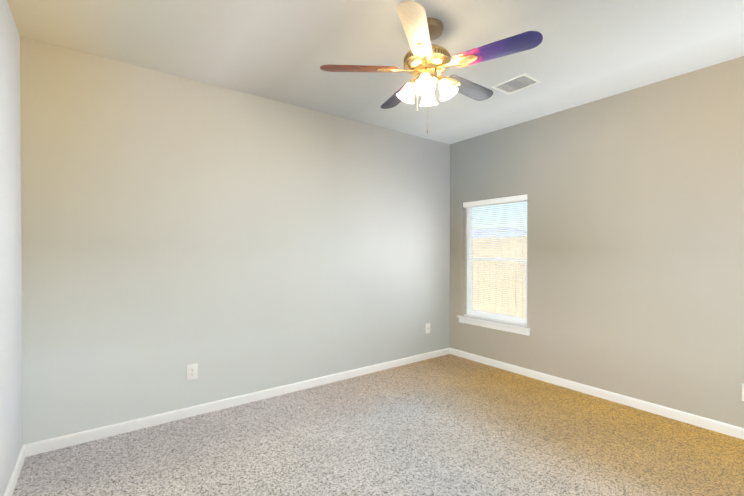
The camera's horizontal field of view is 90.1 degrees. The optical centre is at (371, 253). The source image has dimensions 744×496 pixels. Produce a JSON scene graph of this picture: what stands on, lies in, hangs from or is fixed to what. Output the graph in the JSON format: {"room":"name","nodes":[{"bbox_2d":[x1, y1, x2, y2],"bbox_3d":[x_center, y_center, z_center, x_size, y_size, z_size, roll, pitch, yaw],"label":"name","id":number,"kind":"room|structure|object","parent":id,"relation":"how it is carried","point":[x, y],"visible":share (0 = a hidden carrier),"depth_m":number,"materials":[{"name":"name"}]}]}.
{"room":"empty bedroom","nodes":[
{"label":"empty bedroom","id":0,"kind":"room"},
{"bbox_2d":[0,0,22,495],"bbox_3d":[-1.197,-0.028,0.824,0.150,2.740,3.860,0,1,-37],"label":"wall","id":1,"kind":"structure","parent":0,"point":[11,421],"depth_m":2.11,"materials":[{"name":"beige paint"}]},
{"bbox_2d":[4,446,24,495],"bbox_3d":[-1.127,1.303,0.877,0.014,0.078,3.846,0,1,-37],"label":"baseboard","id":2,"kind":"structure","parent":1,"relation":"attached to","point":[10,488],"depth_m":2.16,"materials":[{"name":"white wood"}]},
{"bbox_2d":[20,37,449,444],"bbox_3d":[-0.677,-0.049,3.704,4.413,2.740,0.150,0,1,-37],"label":"wall","id":3,"kind":"structure","parent":0,"point":[232,243],"depth_m":3.06,"materials":[{"name":"beige paint"}]},
{"bbox_2d":[187,363,197,380],"bbox_3d":[-1.466,0.966,3.028,0.082,0.126,0.008,0,1,-37],"label":"electrical outlet","id":4,"kind":"object","parent":3,"relation":"attached to","point":[192,371],"visible":1,"depth_m":3.03,"materials":[{"name":"white plastic"}]},
{"bbox_2d":[23,348,449,456],"bbox_3d":[-0.628,1.282,3.648,4.113,0.078,0.014,0,1,-37],"label":"baseboard","id":5,"kind":"structure","parent":3,"relation":"attached to","point":[47,445],"depth_m":3.07,"materials":[{"name":"white wood"}]},
{"bbox_2d":[425,323,429,333],"bbox_3d":[0.700,0.934,4.628,0.082,0.126,0.016,0,1,-37],"label":"outlet","id":6,"kind":"object","parent":3,"relation":"attached to","point":[427,328],"visible":1,"depth_m":4.62,"materials":[{"name":"white plastic"}]},
{"bbox_2d":[7,0,743,143],"bbox_3d":[0.516,-1.482,2.081,4.413,0.150,4.160,0,1,-37],"label":"ceiling","id":7,"kind":"structure","parent":0,"point":[581,53],"depth_m":2.50,"materials":[{"name":"white paint"}]},
{"bbox_2d":[320,1,542,132],"bbox_3d":[0.380,-1.070,2.354,1.227,0.677,1.270,0,1,-37],"label":"ceiling fan","id":8,"kind":"object","parent":7,"relation":"hanging from","point":[427,63],"visible":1,"depth_m":2.22,"materials":[{"name":"gold metal"}]},
{"bbox_2d":[491,73,541,94],"bbox_3d":[1.202,-1.412,3.100,0.250,0.005,0.310,0,1,-37],"label":"ceiling vent","id":9,"kind":"object","parent":7,"relation":"in","point":[517,83],"visible":1,"depth_m":3.09,"materials":[{"name":"white plastic"}]},
{"bbox_2d":[12,354,743,495],"bbox_3d":[0.516,1.383,2.103,4.413,0.100,4.160,0,1,-37],"label":"floor","id":10,"kind":"structure","parent":0,"point":[449,425],"depth_m":2.53,"materials":[{"name":"carpet"}]},
{"bbox_2d":[450,56,743,427],"bbox_3d":[2.229,-0.047,3.361,0.150,2.740,3.860,0,1,-37],"label":"wall","id":11,"kind":"structure","parent":0,"point":[635,243],"depth_m":3.21,"materials":[{"name":"beige paint"}]},
{"bbox_2d":[457,203,530,335],"bbox_3d":[1.451,0.117,4.385,0.180,1.522,0.990,0,1,-37],"label":"window","id":12,"kind":"structure","parent":11,"relation":"in","point":[507,327],"depth_m":4.40,"materials":[{"name":"white plastic"}]},
{"bbox_2d":[463,194,526,325],"bbox_3d":[1.436,0.073,4.374,0.076,1.433,0.878,0,1,-37],"label":"window blinds","id":13,"kind":"object","parent":12,"relation":"attached to","point":[499,201],"visible":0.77,"depth_m":4.37,"materials":[{"name":"white plastic"}]},
{"bbox_2d":[450,348,743,439],"bbox_3d":[2.167,1.285,3.316,0.014,0.078,3.846,0,1,-37],"label":"baseboard","id":14,"kind":"structure","parent":11,"relation":"attached to","point":[711,424],"depth_m":3.29,"materials":[{"name":"white wood"}]},
{"bbox_2d":[742,383,743,400],"bbox_3d":[2.678,0.994,2.631,0.008,0.126,0.082,0,1,-37],"label":"electrical outlet","id":15,"kind":"object","parent":11,"relation":"attached to","point":[742,392],"visible":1,"depth_m":2.66,"materials":[{"name":"white plastic"}]},
{"label":"outside","id":16,"kind":"structure","parent":0,"visible":0},
{"bbox_3d":[13.148,1.456,19.013,36.016,0.100,65.000,0,1,-37],"label":"ground","id":17,"kind":"structure","parent":16,"visible":0},
{"bbox_2d":[472,227,526,238],"bbox_3d":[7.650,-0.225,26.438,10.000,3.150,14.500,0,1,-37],"label":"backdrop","id":18,"kind":"object","parent":17,"relation":"on","point":[510,232],"depth_m":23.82,"materials":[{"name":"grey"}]},
{"bbox_2d":[472,236,526,317],"bbox_3d":[2.824,0.582,7.004,0.105,1.828,24.090,0,1,-37],"label":"fence","id":19,"kind":"object","parent":17,"relation":"on","point":[510,251],"depth_m":7.30,"materials":[{"name":"brown wood"}]}
]}

